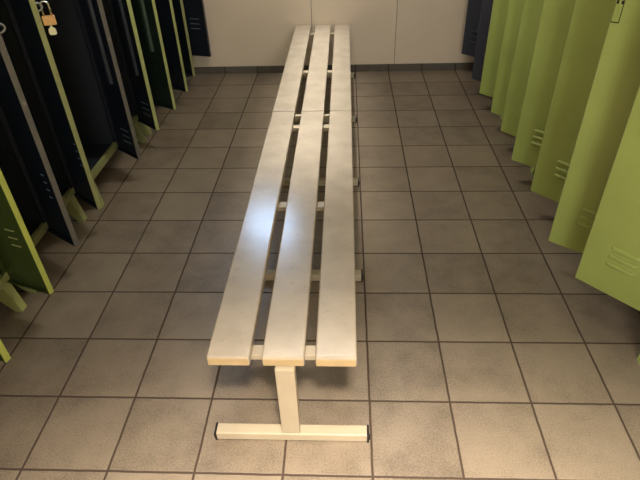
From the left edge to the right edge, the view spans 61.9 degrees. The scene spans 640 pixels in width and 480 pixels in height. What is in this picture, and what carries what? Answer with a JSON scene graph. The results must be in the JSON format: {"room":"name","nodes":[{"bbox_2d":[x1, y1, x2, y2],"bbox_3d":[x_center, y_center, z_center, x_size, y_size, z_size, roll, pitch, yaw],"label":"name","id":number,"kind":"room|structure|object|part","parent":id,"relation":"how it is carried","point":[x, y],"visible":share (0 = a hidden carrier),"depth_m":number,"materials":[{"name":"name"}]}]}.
{"room":"changing room","nodes":[
{"label":"changing room","id":0,"kind":"room"},
{"bbox_2d":[0,70,639,479],"bbox_3d":[-0.062,0.647,2.055,4.020,0.100,7.400,0,37,3],"label":"floor","id":1,"kind":"structure","parent":0,"point":[482,354],"depth_m":2.33,"materials":[{"name":"tile"}]},
{"bbox_2d":[0,169,53,362],"bbox_3d":[-1.559,-0.213,1.691,0.725,1.800,0.741,0,37,3],"label":"locker","id":2,"kind":"object","parent":1,"relation":"on","point":[20,262],"visible":1,"depth_m":2.27,"materials":[{"name":"green metal"}]},
{"bbox_3d":[-1.429,0.373,2.123,0.022,0.042,0.735,0,37,3],"label":"rail","id":3,"kind":"part","parent":2,"relation":"part of","materials":[{"name":"green metal"}]},
{"bbox_3d":[-1.328,-0.220,1.580,0.260,1.630,0.026,11,39,17],"label":"door","id":4,"kind":"part","parent":2,"relation":"part of","materials":[{"name":"green metal"}]},
{"bbox_3d":[-1.430,0.258,2.434,0.120,0.150,0.057,0,37,3],"label":"leg","id":5,"kind":"part","parent":2,"relation":"part of","materials":[{"name":"green metal"}]},
{"bbox_3d":[-1.314,-0.447,1.885,0.260,1.630,0.026,12,39,18],"label":"door","id":6,"kind":"part","parent":2,"relation":"part of","materials":[{"name":"green metal"}]},
{"bbox_2d":[0,0,101,292],"bbox_3d":[-1.538,-0.654,2.281,0.709,1.800,0.721,0,37,3],"label":"locker","id":7,"kind":"object","parent":1,"relation":"on","point":[44,166],"visible":0.9,"depth_m":2.55,"materials":[{"name":"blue metal"}]},
{"bbox_3d":[-1.425,0.178,2.541,0.120,0.150,0.093,0,37,3],"label":"leg","id":8,"kind":"part","parent":7,"relation":"part of","materials":[{"name":"green metal"}]},
{"bbox_3d":[-1.312,-0.669,2.182,0.260,1.630,0.026,23,43,29],"label":"door","id":9,"kind":"part","parent":7,"relation":"part of","materials":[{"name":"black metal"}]},
{"bbox_2d":[39,0,56,34],"bbox_3d":[-1.185,-0.969,2.329,0.052,0.144,0.017,-11,38,-12],"label":"padlock","id":10,"kind":"object","parent":7,"relation":"hanging from","point":[50,19],"visible":1,"depth_m":2.33,"materials":[{"name":"gold metal"}]},
{"bbox_3d":[-1.304,-0.868,2.448,0.260,1.630,0.026,25,45,32],"label":"door","id":11,"kind":"part","parent":7,"relation":"part of","materials":[{"name":"metal"}]},
{"bbox_3d":[-1.401,-0.068,2.712,0.022,0.042,0.714,0,37,3],"label":"rail","id":12,"kind":"part","parent":7,"relation":"part of","materials":[{"name":"metal"}]},
{"bbox_3d":[-1.402,-0.176,3.015,0.120,0.150,0.057,0,37,3],"label":"leg","id":13,"kind":"part","parent":7,"relation":"part of","materials":[{"name":"green metal"}]},
{"bbox_2d":[35,0,158,206],"bbox_3d":[-1.468,-1.173,2.974,0.687,1.800,0.969,0,37,3],"label":"locker","id":14,"kind":"object","parent":1,"relation":"on","point":[96,50],"visible":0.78,"depth_m":3.24,"materials":[{"name":"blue metal"}]},
{"bbox_3d":[-1.349,-0.267,3.133,0.120,0.150,0.093,0,37,3],"label":"leg","id":15,"kind":"part","parent":14,"relation":"part of","materials":[{"name":"green metal"}]},
{"bbox_3d":[-1.236,-1.203,2.894,0.260,1.630,0.026,27,45,33],"label":"door","id":16,"kind":"part","parent":14,"relation":"part of","materials":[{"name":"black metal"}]},
{"bbox_3d":[-1.320,-0.586,3.403,0.022,0.042,0.959,0,37,3],"label":"rail","id":17,"kind":"part","parent":14,"relation":"part of","materials":[{"name":"metal"}]},
{"bbox_3d":[-1.224,-1.457,3.234,0.260,1.630,0.026,29,47,35],"label":"door","id":18,"kind":"part","parent":14,"relation":"part of","materials":[{"name":"green metal"}]},
{"bbox_3d":[-1.317,-0.767,3.803,0.120,0.150,0.057,0,37,3],"label":"leg","id":19,"kind":"part","parent":14,"relation":"part of","materials":[{"name":"green metal"}]},
{"bbox_2d":[130,0,187,134],"bbox_3d":[-1.424,-1.659,3.624,0.709,1.800,0.655,0,37,3],"label":"locker","id":20,"kind":"object","parent":1,"relation":"on","point":[155,22],"visible":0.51,"depth_m":3.87,"materials":[{"name":"green metal"}]},
{"bbox_3d":[-1.309,-0.847,3.910,0.120,0.150,0.093,0,37,3],"label":"leg","id":21,"kind":"part","parent":20,"relation":"part of","materials":[{"name":"green metal"}]},
{"bbox_3d":[-1.197,-1.655,3.498,0.260,1.630,0.026,21,42,27],"label":"door","id":22,"kind":"part","parent":20,"relation":"part of","materials":[{"name":"green metal"}]},
{"bbox_3d":[-1.181,-1.862,3.776,0.260,1.630,0.026,19,41,25],"label":"door","id":23,"kind":"part","parent":20,"relation":"part of","materials":[{"name":"green metal"}]},
{"bbox_2d":[172,0,194,76],"bbox_3d":[-1.414,-1.966,4.036,0.690,1.800,0.383,0,37,3],"label":"locker","id":24,"kind":"object","parent":1,"relation":"on","point":[178,7],"visible":0.07,"depth_m":4.33,"materials":[{"name":"green metal"}]},
{"bbox_2d":[183,0,210,81],"bbox_3d":[-1.365,-2.174,4.312,0.742,1.800,0.288,0,37,3],"label":"locker","id":25,"kind":"object","parent":1,"relation":"on","point":[194,10],"visible":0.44,"depth_m":4.65,"materials":[{"name":"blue metal"}]},
{"bbox_3d":[-1.129,-2.298,4.324,0.275,1.590,0.026,9,38,15],"label":"door","id":26,"kind":"part","parent":25,"relation":"part of","materials":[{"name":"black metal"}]},
{"bbox_2d":[206,111,369,442],"bbox_3d":[-0.070,-0.025,2.522,0.551,0.420,1.904,0,37,3],"label":"slatted bench","id":27,"kind":"object","parent":1,"relation":"on","point":[285,348],"visible":1,"depth_m":1.97,"materials":[{"name":"beige paint"}]},
{"bbox_2d":[273,24,356,122],"bbox_3d":[0.003,-1.155,4.033,0.551,0.420,1.860,0,37,3],"label":"slatted bench","id":28,"kind":"object","parent":1,"relation":"on","point":[317,74],"visible":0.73,"depth_m":3.72,"materials":[{"name":"beige paint"}]},
{"bbox_2d":[461,0,482,56],"bbox_3d":[1.549,-2.165,4.159,0.692,1.800,0.322,0,37,3],"label":"locker","id":29,"kind":"object","parent":1,"relation":"on","point":[474,7],"visible":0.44,"depth_m":4.45,"materials":[{"name":"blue metal"}]},
{"bbox_2d":[471,0,493,80],"bbox_3d":[1.523,-1.912,3.820,0.673,1.800,0.508,0,37,3],"label":"locker","id":30,"kind":"object","parent":1,"relation":"on","point":[486,10],"visible":0.14,"depth_m":4.03,"materials":[{"name":"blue metal"}]},
{"bbox_2d":[479,0,509,119],"bbox_3d":[1.508,-1.670,3.497,0.672,1.800,0.284,0,37,3],"label":"locker","id":31,"kind":"object","parent":1,"relation":"on","point":[500,7],"visible":0.05,"depth_m":3.76,"materials":[{"name":"green metal"}]},
{"bbox_2d":[491,0,543,136],"bbox_3d":[1.494,-1.382,3.111,0.664,1.800,0.664,0,37,3],"label":"locker","id":32,"kind":"object","parent":1,"relation":"on","point":[523,16],"visible":0.23,"depth_m":3.30,"materials":[{"name":"green metal"}]},
{"bbox_3d":[1.260,-1.490,3.159,0.026,1.630,0.270,-26,43,-29],"label":"door","id":33,"kind":"part","parent":32,"relation":"part of","materials":[{"name":"green metal"}]},
{"bbox_2d":[511,0,615,202],"bbox_3d":[1.453,-0.961,2.549,0.691,1.800,0.727,0,37,3],"label":"locker","id":34,"kind":"object","parent":1,"relation":"on","point":[571,35],"visible":0.6,"depth_m":2.65,"materials":[{"name":"green metal"}]},
{"bbox_3d":[1.220,-1.079,2.610,0.026,1.630,0.280,-32,46,-34],"label":"door","id":35,"kind":"part","parent":34,"relation":"part of","materials":[{"name":"green metal"}]},
{"bbox_2d":[548,0,639,363],"bbox_3d":[1.411,-0.464,1.884,0.720,1.800,0.912,0,37,3],"label":"locker","id":36,"kind":"object","parent":1,"relation":"on","point":[597,217],"visible":1,"depth_m":2.10,"materials":[{"name":"green metal"}]},
{"bbox_3d":[1.179,-0.600,1.969,0.300,1.630,0.026,26,45,32],"label":"door","id":37,"kind":"part","parent":36,"relation":"part of","materials":[{"name":"green metal"}]},
{"bbox_3d":[1.185,-0.431,1.742,0.026,1.630,0.295,-27,44,-30],"label":"door","id":38,"kind":"part","parent":36,"relation":"part of","materials":[{"name":"green metal"}]},
{"bbox_2d":[192,0,473,66],"bbox_3d":[0.034,-2.759,4.066,3.820,2.950,0.100,0,37,3],"label":"wall","id":39,"kind":"structure","parent":0,"point":[240,32],"depth_m":4.68,"materials":[{"name":"white paint"}]},
{"bbox_2d":[194,63,473,73],"bbox_3d":[0.074,-1.569,4.884,3.820,0.064,0.009,0,37,3],"label":"baseboard","id":40,"kind":"structure","parent":39,"relation":"attached to","point":[418,66],"depth_m":4.87,"materials":[{"name":"tile"}]}
]}

